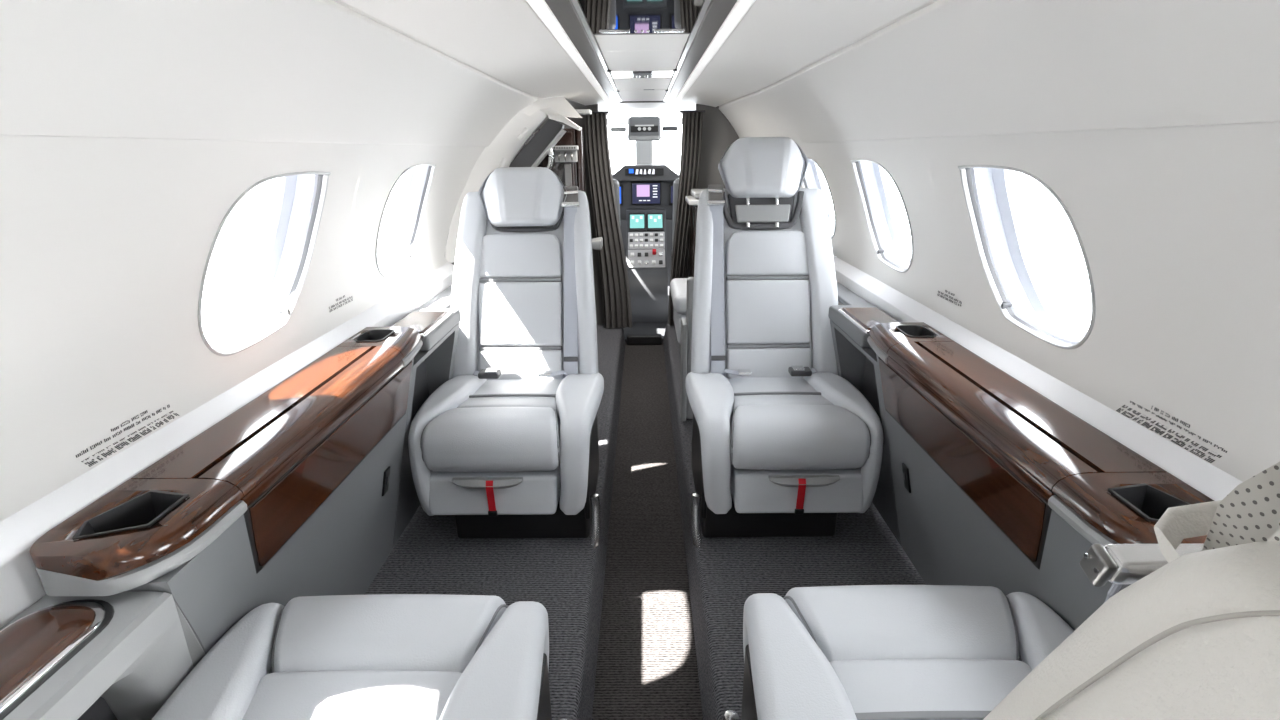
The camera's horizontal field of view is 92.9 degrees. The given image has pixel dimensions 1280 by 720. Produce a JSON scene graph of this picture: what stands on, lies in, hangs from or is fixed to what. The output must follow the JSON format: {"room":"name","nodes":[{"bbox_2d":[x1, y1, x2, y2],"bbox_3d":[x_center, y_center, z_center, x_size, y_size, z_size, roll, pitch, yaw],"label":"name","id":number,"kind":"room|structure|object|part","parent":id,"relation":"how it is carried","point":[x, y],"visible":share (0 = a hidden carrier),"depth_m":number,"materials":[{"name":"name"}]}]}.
{"room":"aircraft cabin","nodes":[
{"label":"aircraft cabin","id":0,"kind":"room"},
{"bbox_2d":[0,135,485,521],"bbox_3d":[-0.715,0.017,0.555,0.117,0.430,4.432,0,19,0],"label":"wall","id":1,"kind":"structure","parent":0,"point":[105,243],"depth_m":0.89,"materials":[{"name":"white plastic"}]},
{"bbox_2d":[76,405,178,466],"bbox_3d":[-0.759,0.105,0.909,0.015,0.028,0.173,0,19,0],"label":"placard","id":2,"kind":"object","parent":1,"relation":"attached to","point":[167,405],"visible":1,"depth_m":0.90,"materials":[{"name":"grey paint"}]},
{"bbox_2d":[0,262,453,627],"bbox_3d":[-0.732,0.562,0.547,0.033,0.595,4.060,0,19,0],"label":"side ledge","id":3,"kind":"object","parent":1,"relation":"attached to","point":[21,586],"depth_m":0.90,"materials":[{"name":"white plastic"}]},
{"bbox_2d":[198,171,330,355],"bbox_3d":[-0.768,-0.227,1.212,0.157,0.544,0.647,0,19,0],"label":"window","id":4,"kind":"structure","parent":1,"relation":"in","point":[300,196],"depth_m":1.34,"materials":[{"name":"grey"}]},
{"bbox_3d":[-0.795,-0.214,1.206,0.093,0.317,0.401,0,19,0],"label":"frame","id":5,"kind":"part","parent":4,"relation":"part of","materials":[{"name":"grey plastic"}]},
{"bbox_2d":[0,0,537,145],"bbox_3d":[-0.570,-0.328,0.581,0.199,0.210,4.708,0,19,0],"label":"wall panel","id":6,"kind":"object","parent":1,"relation":"attached to","point":[314,71],"depth_m":0.87,"materials":[{"name":"white plastic"}]},
{"bbox_2d":[329,295,352,311],"bbox_3d":[-0.764,-0.149,1.553,0.001,0.024,0.126,0,19,0],"label":"placard","id":7,"kind":"object","parent":1,"relation":"attached to","point":[344,295],"visible":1,"depth_m":1.55,"materials":[{"name":"grey"}]},
{"bbox_2d":[375,164,435,276],"bbox_3d":[-0.765,-0.467,1.907,0.157,0.544,0.647,0,19,0],"label":"window","id":8,"kind":"structure","parent":1,"relation":"in","point":[417,179],"depth_m":2.04,"materials":[{"name":"grey"}]},
{"bbox_3d":[-0.792,-0.454,1.901,0.093,0.317,0.401,0,19,0],"label":"frame","id":9,"kind":"part","parent":8,"relation":"part of","materials":[{"name":"grey plastic"}]},
{"bbox_2d":[445,96,581,262],"bbox_3d":[-0.628,-0.831,2.690,0.344,0.686,0.914,13,23,34],"label":"door frame","id":10,"kind":"structure","parent":1,"relation":"attached to","point":[507,144],"depth_m":2.77,"materials":[{"name":"white off-white plastic"}]},
{"bbox_3d":[-0.445,-0.985,2.905,0.186,0.215,0.110,0,19,0],"label":"edge trim","id":11,"kind":"part","parent":10,"relation":"part of","materials":[{"name":"grey"}]},
{"bbox_3d":[-0.444,-0.992,2.954,0.028,0.165,0.064,-18,26,-41],"label":"grab handle","id":12,"kind":"part","parent":10,"relation":"part of","materials":[{"name":"silver metal"}]},
{"bbox_2d":[538,98,738,324],"bbox_3d":[-0.029,-0.843,3.682,1.700,1.610,0.030,0,19,0],"label":"wall","id":13,"kind":"structure","parent":0,"point":[718,133],"depth_m":3.53,"materials":[{"name":"grey plastic"}]},
{"bbox_2d":[332,0,606,104],"bbox_3d":[-0.334,-0.556,0.889,0.320,0.026,5.440,0,19,0],"label":"trim","id":14,"kind":"structure","parent":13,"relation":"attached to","point":[478,34],"depth_m":1.35,"materials":[{"name":"white plastic"}]},
{"bbox_2d":[575,109,591,114],"bbox_3d":[-0.287,-1.241,3.043,0.085,0.022,0.100,0,19,0],"label":"block","id":15,"kind":"object","parent":13,"relation":"attached to","point":[580,111],"visible":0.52,"depth_m":3.00,"materials":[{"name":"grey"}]},
{"bbox_2d":[679,0,937,106],"bbox_3d":[0.338,-0.561,0.884,0.320,0.026,5.440,0,19,0],"label":"trim","id":16,"kind":"structure","parent":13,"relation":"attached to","point":[800,34],"depth_m":1.41,"materials":[{"name":"white plastic"}]},
{"bbox_2d":[493,0,786,104],"bbox_3d":[0.002,-0.607,0.922,0.520,0.045,5.540,0,19,0],"label":"ceiling","id":17,"kind":"structure","parent":0,"point":[520,12],"depth_m":1.43,"materials":[{"name":"white plastic"}]},
{"bbox_2d":[584,111,631,328],"bbox_3d":[-0.187,-0.796,3.596,0.265,1.252,0.064,0,19,0],"label":"curtain","id":18,"kind":"object","parent":17,"relation":"hanging from","point":[617,310],"visible":0.96,"depth_m":3.59,"materials":[{"name":"grey fabric"}]},
{"bbox_3d":[-0.251,-1.382,3.396,0.150,0.012,0.012,0,19,0],"label":"rod","id":19,"kind":"part","parent":18,"relation":"part of","materials":[{"name":"grey plastic"}]},
{"bbox_2d":[545,0,736,103],"bbox_3d":[0.002,-0.572,0.866,0.340,0.024,5.390,0,19,0],"label":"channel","id":20,"kind":"object","parent":17,"relation":"attached to","point":[680,54],"visible":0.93,"depth_m":1.67,"materials":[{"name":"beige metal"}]},
{"bbox_2d":[526,0,611,103],"bbox_3d":[-0.185,-0.562,0.870,0.032,0.005,5.390,0,19,0],"label":"strip light","id":21,"kind":"object","parent":20,"relation":"attached to","point":[540,7],"visible":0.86,"depth_m":1.43,"materials":[{"name":"white plastic"}]},
{"bbox_3d":[-0.146,-0.570,0.867,0.044,0.022,5.390,0,19,0],"label":"rail","id":22,"kind":"part","parent":20,"relation":"part of","materials":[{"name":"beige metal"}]},
{"bbox_2d":[579,0,703,34],"bbox_3d":[0.002,-0.602,0.949,0.226,0.014,0.986,0,19,0],"label":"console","id":23,"kind":"object","parent":20,"relation":"attached to","point":[604,17],"visible":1,"depth_m":1.23,"materials":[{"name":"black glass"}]},
{"bbox_2d":[610,71,673,77],"bbox_3d":[0.008,-1.034,2.203,0.226,0.021,0.190,0,19,0],"label":"light","id":24,"kind":"object","parent":20,"relation":"attached to","point":[615,74],"visible":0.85,"depth_m":2.17,"materials":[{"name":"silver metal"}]},
{"bbox_3d":[0.008,-1.034,2.203,0.066,0.008,0.150,0,19,0],"label":"vent plate","id":25,"kind":"part","parent":24,"relation":"part of","materials":[{"name":"grey plastic"}]},
{"bbox_3d":[0.010,-1.151,2.522,0.226,0.012,0.476,0,19,0],"label":"panel","id":26,"kind":"part","parent":20,"relation":"part of","materials":[{"name":"white"}]},
{"bbox_3d":[0.005,-0.812,1.542,0.226,0.012,0.271,0,19,0],"label":"panel","id":27,"kind":"part","parent":20,"relation":"part of","materials":[{"name":"white"}]},
{"bbox_3d":[0.012,-1.345,3.085,0.226,0.012,0.646,0,19,0],"label":"panel","id":28,"kind":"part","parent":20,"relation":"part of","materials":[{"name":"white"}]},
{"bbox_3d":[0.007,-0.932,1.889,0.226,0.012,0.456,0,19,0],"label":"panel","id":29,"kind":"part","parent":20,"relation":"part of","materials":[{"name":"white"}]},
{"bbox_3d":[0.150,-0.573,0.865,0.044,0.022,5.390,0,19,0],"label":"rail","id":30,"kind":"part","parent":20,"relation":"part of","materials":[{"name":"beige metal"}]},
{"bbox_2d":[673,0,754,102],"bbox_3d":[0.189,-0.565,0.867,0.032,0.005,5.390,0,19,0],"label":"strip light","id":31,"kind":"object","parent":20,"relation":"attached to","point":[741,7],"visible":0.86,"depth_m":1.44,"materials":[{"name":"white plastic"}]},
{"bbox_2d":[668,110,704,325],"bbox_3d":[0.270,-0.807,3.590,0.200,1.236,0.064,0,19,0],"label":"curtain","id":32,"kind":"object","parent":17,"relation":"hanging from","point":[692,120],"visible":0.8,"depth_m":3.52,"materials":[{"name":"grey fabric"}]},
{"bbox_3d":[0.294,-1.386,3.392,0.140,0.012,0.012,0,19,0],"label":"rod","id":33,"kind":"part","parent":32,"relation":"part of","materials":[{"name":"grey plastic"}]},
{"bbox_2d":[364,324,925,719],"bbox_3d":[0.015,0.716,1.327,1.480,0.120,5.440,0,19,0],"label":"floor","id":34,"kind":"structure","parent":0,"point":[646,622],"depth_m":1.64,"materials":[{"name":"grey carpet"}]},
{"bbox_2d":[0,591,205,719],"bbox_3d":[-0.641,0.656,0.467,0.145,0.562,0.949,0,19,0],"label":"console","id":35,"kind":"object","parent":34,"relation":"on","point":[120,656],"visible":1,"depth_m":0.68,"materials":[{"name":"plastic"},{"name":"chrome"},{"name":"light grey leather"}]},
{"bbox_3d":[-0.655,0.414,0.330,0.091,0.014,0.788,0,19,0],"label":"wood lid","id":36,"kind":"part","parent":35,"relation":"part of","materials":[{"name":"brown wood"}]},
{"bbox_2d":[29,322,459,673],"bbox_3d":[-0.631,0.307,1.386,0.156,0.622,1.265,0,19,0],"label":"console","id":37,"kind":"object","parent":34,"relation":"on","point":[306,488],"visible":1,"depth_m":1.00,"materials":[{"name":"brown wood"}]},
{"bbox_3d":[-0.636,0.397,1.214,0.148,0.563,0.831,0,19,0],"label":"panel","id":38,"kind":"part","parent":37,"relation":"part of","materials":[{"name":"grey"}]},
{"bbox_3d":[-0.588,0.082,1.143,0.058,0.034,0.605,0,19,0],"label":"table lid","id":39,"kind":"part","parent":37,"relation":"part of","materials":[{"name":"brown wood"}]},
{"bbox_3d":[-0.578,0.172,1.207,0.037,0.134,0.651,0,19,0],"label":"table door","id":40,"kind":"part","parent":37,"relation":"part of","materials":[{"name":"brown wood"}]},
{"bbox_3d":[-0.626,0.299,1.497,0.021,0.068,0.030,0,19,0],"label":"socket plate","id":41,"kind":"part","parent":37,"relation":"part of","materials":[{"name":"black plastic"}]},
{"bbox_2d":[391,285,460,350],"bbox_3d":[-0.632,-0.156,1.930,0.145,0.056,0.675,0,19,0],"label":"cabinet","id":42,"kind":"object","parent":37,"relation":"on","point":[432,320],"visible":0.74,"depth_m":1.76,"materials":[{"name":"grey plastic"}]},
{"bbox_3d":[-0.629,-0.105,1.718,0.104,0.012,0.222,0,19,0],"label":"wood lid","id":43,"kind":"part","parent":42,"relation":"part of","materials":[{"name":"brown wood"}]},
{"bbox_3d":[-0.633,-0.091,1.760,0.145,0.045,0.310,0,19,0],"label":"armrest","id":44,"kind":"part","parent":42,"relation":"part of","materials":[{"name":"grey"}]},
{"bbox_2d":[418,285,451,308],"bbox_3d":[-0.668,-0.208,2.079,0.070,0.020,0.360,0,19,0],"label":"shelf","id":45,"kind":"object","parent":42,"relation":"attached to","point":[442,300],"depth_m":2.01,"materials":[{"name":"grey"}]},
{"bbox_3d":[-0.636,0.205,1.804,0.143,0.541,0.409,0,19,0],"label":"pocket frame","id":46,"kind":"part","parent":37,"relation":"part of","materials":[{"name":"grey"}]},
{"bbox_2d":[151,594,565,719],"bbox_3d":[-0.364,0.454,0.533,0.492,0.898,0.943,0,19,0],"label":"seat","id":47,"kind":"object","parent":34,"relation":"on","point":[371,656],"visible":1,"depth_m":0.84,"materials":[{"name":"grey leather"}]},
{"bbox_2d":[242,670,461,719],"bbox_3d":[-0.380,0.543,0.694,0.290,0.132,0.360,0,19,0],"label":"seat cushion","id":48,"kind":"object","parent":47,"relation":"on","point":[279,694],"depth_m":0.80,"materials":[{"name":"grey leather"}]},
{"bbox_2d":[408,167,603,547],"bbox_3d":[-0.371,-0.057,1.856,0.525,1.000,0.781,0,19,0],"label":"seat","id":49,"kind":"object","parent":34,"relation":"on","point":[507,446],"visible":1,"depth_m":1.90,"materials":[{"name":"grey leather"}]},
{"bbox_3d":[-0.395,0.346,1.668,0.349,0.108,0.126,0,19,0],"label":"drawer","id":50,"kind":"part","parent":49,"relation":"part of","materials":[{"name":"grey leather"}]},
{"bbox_2d":[457,378,563,426],"bbox_3d":[-0.374,0.132,1.883,0.290,0.132,0.360,0,19,0],"label":"seat cushion","id":51,"kind":"object","parent":49,"relation":"on","point":[478,392],"depth_m":1.81,"materials":[{"name":"grey leather"}]},
{"bbox_3d":[-0.391,-0.150,1.997,0.272,0.206,0.099,0,19,0],"label":"panel","id":52,"kind":"part","parent":49,"relation":"part of","materials":[{"name":"grey leather"}]},
{"bbox_3d":[-0.393,-0.341,1.995,0.272,0.145,0.079,0,19,0],"label":"panel","id":53,"kind":"part","parent":49,"relation":"part of","materials":[{"name":"grey leather"}]},
{"bbox_3d":[-0.390,0.040,1.999,0.272,0.143,0.078,0,19,0],"label":"panel","id":54,"kind":"part","parent":49,"relation":"part of","materials":[{"name":"grey leather"}]},
{"bbox_3d":[-0.385,-0.211,2.048,0.474,0.682,0.300,0,19,0],"label":"backrest","id":55,"kind":"part","parent":49,"relation":"part of","materials":[{"name":"grey leather"}]},
{"bbox_3d":[-0.124,0.445,1.679,0.030,0.146,0.062,0,19,0],"label":"floor lever","id":56,"kind":"part","parent":49,"relation":"part of","materials":[{"name":"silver metal"}]},
{"bbox_2d":[514,127,585,192],"bbox_3d":[-0.501,-0.693,3.448,0.407,1.166,0.254,0,19,0],"label":"base cabinet","id":57,"kind":"object","parent":34,"relation":"on","point":[572,137],"visible":0.2,"depth_m":3.21,"materials":[{"name":"brown wood"}]},
{"bbox_3d":[-0.620,-0.658,3.349,0.170,1.120,0.020,0,19,0],"label":"cabinet door","id":58,"kind":"part","parent":57,"relation":"part of","materials":[{"name":"grey plastic"}]},
{"bbox_3d":[-0.430,-0.660,3.348,0.170,1.120,0.020,0,19,0],"label":"cabinet door","id":59,"kind":"part","parent":57,"relation":"part of","materials":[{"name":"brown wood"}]},
{"bbox_2d":[552,146,578,185],"bbox_3d":[-0.386,-0.988,3.193,0.134,0.260,0.057,0,19,0],"label":"plate","id":60,"kind":"object","parent":57,"relation":"attached to","point":[561,153],"visible":0.87,"depth_m":3.17,"materials":[{"name":"grey metal"}]},
{"bbox_3d":[-0.387,-1.068,3.179,0.118,0.062,0.030,0,19,0],"label":"plate","id":61,"kind":"part","parent":60,"relation":"part of","materials":[{"name":"grey"}]},
{"bbox_3d":[-0.313,-0.681,3.406,0.030,1.165,0.120,0,19,0],"label":"edge post","id":62,"kind":"part","parent":57,"relation":"part of","materials":[{"name":"brown wood"}]},
{"bbox_2d":[592,237,602,249],"bbox_3d":[-0.243,-0.616,3.216,0.085,0.050,0.160,0,19,0],"label":"shelf","id":63,"kind":"object","parent":57,"relation":"attached to","point":[597,243],"visible":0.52,"depth_m":3.15,"materials":[{"name":"grey"}]},
{"bbox_2d":[627,334,661,344],"bbox_3d":[0.028,-0.131,3.869,0.222,0.060,0.060,0,19,0],"label":"threshold step","id":64,"kind":"structure","parent":34,"relation":"on","point":[632,339],"depth_m":3.84,"materials":[{"name":"black plastic"}]},
{"bbox_2d":[670,278,687,355],"bbox_3d":[0.437,-0.295,2.906,0.555,0.749,0.810,0,19,0],"label":"seat","id":65,"kind":"object","parent":34,"relation":"on","point":[678,286],"visible":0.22,"depth_m":2.94,"materials":[{"name":"grey leather"}]},
{"bbox_2d":[670,278,687,312],"bbox_3d":[0.420,-0.332,3.078,0.520,0.090,0.460,0,19,0],"label":"seat cushion","id":66,"kind":"object","parent":65,"relation":"on","point":[678,286],"depth_m":2.93,"materials":[{"name":"grey leather"}]},
{"bbox_2d":[673,310,685,343],"bbox_3d":[0.431,-0.210,3.121,0.500,0.150,0.450,0,19,0],"label":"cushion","id":67,"kind":"object","parent":65,"relation":"on","point":[677,316],"depth_m":2.93,"materials":[{"name":"grey leather"}]},
{"bbox_2d":[680,277,693,420],"bbox_3d":[0.439,-0.041,2.417,0.548,0.586,0.100,0,19,0],"label":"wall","id":68,"kind":"structure","parent":34,"relation":"on","point":[686,411],"depth_m":2.39,"materials":[{"name":"grey"}]},
{"bbox_3d":[0.175,0.042,2.447,0.020,0.410,0.100,0,19,0],"label":"post","id":69,"kind":"part","parent":68,"relation":"part of","materials":[{"name":"grey"}]},
{"bbox_3d":[0.448,-0.041,2.417,0.530,0.586,0.050,0,19,0],"label":"panel","id":70,"kind":"part","parent":68,"relation":"part of","materials":[{"name":"grey"}]},
{"bbox_2d":[685,188,725,276],"bbox_3d":[0.462,-0.535,3.463,0.400,0.837,0.300,0,19,0],"label":"base cabinet","id":71,"kind":"object","parent":34,"relation":"on","point":[693,200],"visible":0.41,"depth_m":3.32,"materials":[{"name":"grey plastic"}]},
{"bbox_2d":[691,188,725,197],"bbox_3d":[0.458,-0.914,3.332,0.340,0.034,0.280,0,19,0],"label":"tray","id":72,"kind":"object","parent":71,"relation":"on","point":[695,192],"depth_m":3.27,"materials":[{"name":"grey"}]},
{"bbox_2d":[685,137,882,547],"bbox_3d":[0.397,-0.102,1.837,0.525,1.083,0.781,0,19,0],"label":"seat","id":73,"kind":"object","parent":34,"relation":"on","point":[783,444],"visible":1,"depth_m":1.90,"materials":[{"name":"grey leather"}]},
{"bbox_3d":[0.156,0.442,1.677,0.030,0.146,0.062,0,19,0],"label":"floor lever","id":74,"kind":"part","parent":73,"relation":"part of","materials":[{"name":"silver metal"}]},
{"bbox_3d":[0.349,-0.492,1.966,0.011,0.122,0.050,0,19,0],"label":"headrest post","id":75,"kind":"part","parent":73,"relation":"part of","materials":[{"name":"silver metal"}]},
{"bbox_3d":[0.411,-0.218,2.042,0.474,0.682,0.300,0,19,0],"label":"backrest","id":76,"kind":"part","parent":73,"relation":"part of","materials":[{"name":"grey leather"}]},
{"bbox_3d":[0.417,-0.347,1.989,0.272,0.145,0.079,0,19,0],"label":"panel","id":77,"kind":"part","parent":73,"relation":"part of","materials":[{"name":"grey leather"}]},
{"bbox_3d":[0.419,-0.157,1.991,0.272,0.206,0.099,0,19,0],"label":"panel","id":78,"kind":"part","parent":73,"relation":"part of","materials":[{"name":"grey leather"}]},
{"bbox_3d":[0.420,0.034,1.993,0.272,0.143,0.078,0,19,0],"label":"panel","id":79,"kind":"part","parent":73,"relation":"part of","materials":[{"name":"grey leather"}]},
{"bbox_3d":[0.443,-0.492,1.966,0.011,0.122,0.050,0,19,0],"label":"headrest post","id":80,"kind":"part","parent":73,"relation":"part of","materials":[{"name":"silver metal"}]},
{"bbox_2d":[726,377,832,426],"bbox_3d":[0.404,0.126,1.877,0.290,0.132,0.360,0,19,0],"label":"seat cushion","id":81,"kind":"object","parent":73,"relation":"on","point":[746,391],"depth_m":1.78,"materials":[{"name":"grey leather"}]},
{"bbox_3d":[0.425,0.340,1.662,0.349,0.108,0.126,0,19,0],"label":"drawer","id":82,"kind":"part","parent":73,"relation":"part of","materials":[{"name":"grey leather"}]},
{"bbox_2d":[723,462,1279,719],"bbox_3d":[0.379,0.369,0.610,0.492,0.993,0.768,0,19,0],"label":"seat","id":83,"kind":"object","parent":34,"relation":"on","point":[1194,634],"visible":1,"depth_m":0.29,"materials":[{"name":"grey leather"}]},
{"bbox_3d":[0.153,0.656,1.058,0.030,0.146,0.062,0,19,0],"label":"floor lever","id":84,"kind":"part","parent":83,"relation":"part of","materials":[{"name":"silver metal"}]},
{"bbox_2d":[829,659,1031,712],"bbox_3d":[0.399,0.532,0.703,0.290,0.132,0.360,0,19,0],"label":"seat cushion","id":85,"kind":"object","parent":83,"relation":"on","point":[869,685],"depth_m":0.81,"materials":[{"name":"grey leather"}]},
{"bbox_3d":[0.228,0.102,0.303,0.006,0.020,0.018,0,19,0],"label":"guide plate","id":86,"kind":"part","parent":83,"relation":"part of","materials":[{"name":"silver metal"}]},
{"bbox_3d":[0.248,0.144,0.325,0.006,0.085,0.009,0,19,0],"label":"guide cord","id":87,"kind":"part","parent":83,"relation":"part of","materials":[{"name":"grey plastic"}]},
{"bbox_2d":[830,319,1213,660],"bbox_3d":[0.657,0.296,1.377,0.156,0.622,1.265,0,19,0],"label":"console","id":88,"kind":"object","parent":34,"relation":"on","point":[985,479],"visible":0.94,"depth_m":1.07,"materials":[{"name":"brown wood"}]},
{"bbox_2d":[828,282,897,347],"bbox_3d":[0.658,-0.166,1.921,0.145,0.056,0.675,0,19,0],"label":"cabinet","id":89,"kind":"object","parent":88,"relation":"on","point":[856,316],"visible":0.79,"depth_m":1.75,"materials":[{"name":"grey plastic"}]},
{"bbox_2d":[837,282,870,304],"bbox_3d":[0.696,-0.219,2.069,0.070,0.020,0.360,0,19,0],"label":"shelf","id":90,"kind":"object","parent":89,"relation":"attached to","point":[846,296],"depth_m":2.00,"materials":[{"name":"grey"}]},
{"bbox_3d":[0.657,-0.101,1.750,0.145,0.045,0.310,0,19,0],"label":"armrest","id":91,"kind":"part","parent":89,"relation":"part of","materials":[{"name":"grey"}]},
{"bbox_3d":[0.653,-0.115,1.708,0.104,0.012,0.222,0,19,0],"label":"wood lid","id":92,"kind":"part","parent":89,"relation":"part of","materials":[{"name":"brown wood"}]},
{"bbox_3d":[0.666,0.195,1.794,0.143,0.541,0.409,0,19,0],"label":"pocket frame","id":93,"kind":"part","parent":88,"relation":"part of","materials":[{"name":"grey"}]},
{"bbox_3d":[0.652,0.289,1.488,0.021,0.068,0.030,0,19,0],"label":"socket plate","id":94,"kind":"part","parent":88,"relation":"part of","materials":[{"name":"black plastic"}]},
{"bbox_3d":[0.598,0.163,1.199,0.037,0.134,0.651,0,19,0],"label":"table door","id":95,"kind":"part","parent":88,"relation":"part of","materials":[{"name":"brown wood"}]},
{"bbox_3d":[0.606,0.073,1.134,0.058,0.034,0.605,0,19,0],"label":"table lid","id":96,"kind":"part","parent":88,"relation":"part of","materials":[{"name":"brown wood"}]},
{"bbox_3d":[0.660,0.387,1.204,0.148,0.563,0.831,0,19,0],"label":"panel","id":97,"kind":"part","parent":88,"relation":"part of","materials":[{"name":"grey"}]},
{"bbox_2d":[623,286,669,341],"bbox_3d":[0.032,-0.396,4.698,1.600,0.020,1.660,0,19,0],"label":"floor","id":98,"kind":"structure","parent":0,"point":[640,327],"depth_m":4.14,"materials":[{"name":"grey"}]},
{"bbox_2d":[613,179,619,220],"bbox_3d":[-0.326,-0.825,4.173,0.400,1.120,0.555,0,19,0],"label":"seat","id":99,"kind":"object","parent":98,"relation":"on","point":[615,182],"visible":0.05,"depth_m":3.83,"materials":[{"name":"grey"}]},
{"bbox_2d":[626,209,667,322],"bbox_3d":[0.047,-0.691,4.403,0.290,0.730,0.535,0,19,0],"label":"pedestal","id":100,"kind":"object","parent":98,"relation":"on","point":[646,240],"visible":1,"depth_m":4.28,"materials":[{"name":"grey metal"}]},
{"bbox_2d":[612,164,679,219],"bbox_3d":[0.039,-1.270,4.602,1.230,0.395,0.370,0,19,0],"label":"panel","id":101,"kind":"object","parent":100,"relation":"on","point":[642,186],"visible":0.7,"depth_m":4.49,"materials":[{"name":"grey plastic"}]},
{"bbox_3d":[0.032,-1.359,4.393,0.280,0.050,0.020,0,19,0],"label":"guidance panel","id":102,"kind":"part","parent":101,"relation":"part of","materials":[{"name":"black plastic"}]},
{"bbox_3d":[0.039,-1.210,4.575,1.200,0.300,0.100,0,19,0],"label":"panel","id":103,"kind":"part","parent":101,"relation":"part of","materials":[{"name":"grey"}]},
{"bbox_3d":[0.046,-0.714,4.286,0.262,0.113,0.114,0,19,0],"label":"panel","id":104,"kind":"part","parent":100,"relation":"part of","materials":[{"name":"grey"}]},
{"bbox_3d":[0.046,-0.855,4.356,0.262,0.109,0.110,0,19,0],"label":"key panel","id":105,"kind":"part","parent":100,"relation":"part of","materials":[{"name":"grey"}]},
{"bbox_2d":[671,178,688,277],"bbox_3d":[0.414,-0.830,4.168,0.400,1.120,0.555,0,19,0],"label":"seat","id":106,"kind":"object","parent":98,"relation":"on","point":[676,182],"visible":0.07,"depth_m":3.85,"materials":[{"name":"grey"}]},
{"bbox_3d":[0.412,-0.890,3.944,0.400,0.560,0.158,0,19,0],"label":"backrest","id":107,"kind":"part","parent":106,"relation":"part of","materials":[{"name":"grey"}]},
{"bbox_2d":[620,220,672,285],"bbox_3d":[0.031,-1.089,5.295,1.600,0.950,0.040,0,19,0],"label":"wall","id":108,"kind":"structure","parent":0,"point":[669,223],"depth_m":5.29,"materials":[{"name":"grey"}]},
{"bbox_2d":[598,103,695,114],"bbox_3d":[0.018,-1.647,4.118,1.600,0.105,1.340,0,19,0],"label":"ceiling","id":109,"kind":"structure","parent":0,"point":[618,108],"depth_m":4.03,"materials":[{"name":"white plastic"}]},
{"bbox_2d":[628,116,660,140],"bbox_3d":[0.030,-1.596,4.196,0.233,0.155,0.166,0,19,0],"label":"overhead control panel","id":110,"kind":"object","parent":109,"relation":"attached to","point":[640,128],"visible":1,"depth_m":4.13,"materials":[{"name":"grey plastic"}]},
{"bbox_2d":[610,127,626,137],"bbox_3d":[-0.151,-1.596,4.266,0.120,0.072,0.045,0,19,0],"label":"sun visor","id":111,"kind":"object","parent":110,"relation":"attached to","point":[613,129],"visible":1,"depth_m":4.24,"materials":[{"name":"grey"}]},
{"bbox_2d":[661,126,677,137],"bbox_3d":[0.209,-1.599,4.263,0.120,0.072,0.045,0,19,0],"label":"sun visor","id":112,"kind":"object","parent":110,"relation":"attached to","point":[667,128],"visible":1,"depth_m":4.24,"materials":[{"name":"grey plastic"}]},
{"bbox_2d":[607,117,681,163],"bbox_3d":[0.023,-1.647,4.848,1.600,0.527,0.069,0,19,0],"label":"window","id":113,"kind":"structure","parent":109,"relation":"attached to","point":[644,149],"depth_m":4.80,"materials":[{"name":"grey glass"}]},
{"bbox_3d":[0.035,-1.625,4.856,0.140,0.480,0.050,0,19,0],"label":"post","id":114,"kind":"part","parent":113,"relation":"part of","materials":[{"name":"grey"}]},
{"bbox_2d":[797,122,1279,481],"bbox_3d":[0.719,-0.159,1.021,0.174,0.430,5.442,-1,19,0],"label":"wall","id":115,"kind":"structure","parent":0,"point":[1178,228],"depth_m":0.90,"materials":[{"name":"white plastic"}]},
{"bbox_2d":[802,157,835,238],"bbox_3d":[0.786,-0.718,2.589,0.155,0.544,0.654,-2,19,-4],"label":"window","id":116,"kind":"structure","parent":115,"relation":"in","point":[813,177],"depth_m":2.72,"materials":[{"name":"grey"}]},
{"bbox_3d":[0.814,-0.706,2.584,0.091,0.317,0.405,-2,19,-4],"label":"frame","id":117,"kind":"part","parent":116,"relation":"part of","materials":[{"name":"grey plastic"}]},
{"bbox_2d":[851,159,913,272],"bbox_3d":[0.786,-0.479,1.895,0.157,0.544,0.647,0,19,0],"label":"window","id":118,"kind":"structure","parent":115,"relation":"in","point":[870,176],"depth_m":2.03,"materials":[{"name":"grey"}]},
{"bbox_3d":[0.813,-0.466,1.889,0.093,0.317,0.401,0,19,0],"label":"frame","id":119,"kind":"part","parent":118,"relation":"part of","materials":[{"name":"grey plastic"}]},
{"bbox_2d":[937,290,961,304],"bbox_3d":[0.784,-0.161,1.542,0.001,0.024,0.126,0,19,0],"label":"placard","id":120,"kind":"object","parent":115,"relation":"attached to","point":[945,290],"visible":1,"depth_m":1.54,"materials":[{"name":"grey"}]},
{"bbox_2d":[719,0,1279,142],"bbox_3d":[0.555,-0.456,0.919,0.238,0.210,5.440,0,19,0],"label":"ceiling panel","id":121,"kind":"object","parent":115,"relation":"attached to","point":[947,68],"depth_m":0.91,"materials":[{"name":"white plastic"}]},
{"bbox_2d":[958,165,1095,348],"bbox_3d":[0.782,-0.239,1.201,0.157,0.544,0.647,0,19,0],"label":"window","id":122,"kind":"structure","parent":115,"relation":"in","point":[988,190],"depth_m":1.33,"materials":[{"name":"grey plastic"}]},
{"bbox_3d":[0.810,-0.226,1.194,0.093,0.317,0.401,0,19,0],"label":"frame","id":123,"kind":"part","parent":122,"relation":"part of","materials":[{"name":"grey plastic"}]},
{"bbox_2d":[833,255,1242,500],"bbox_3d":[0.743,0.325,1.188,0.101,0.595,5.441,-1,19,0],"label":"trim","id":124,"kind":"structure","parent":115,"relation":"attached to","point":[1201,475],"depth_m":1.09,"materials":[{"name":"white plastic"}]},
{"bbox_2d":[1116,401,1226,462],"bbox_3d":[0.773,0.097,0.892,0.017,0.028,0.174,0,19,0],"label":"placard","id":125,"kind":"object","parent":115,"relation":"attached to","point":[1156,428],"visible":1,"depth_m":0.88,"materials":[{"name":"grey paint"}]}
]}

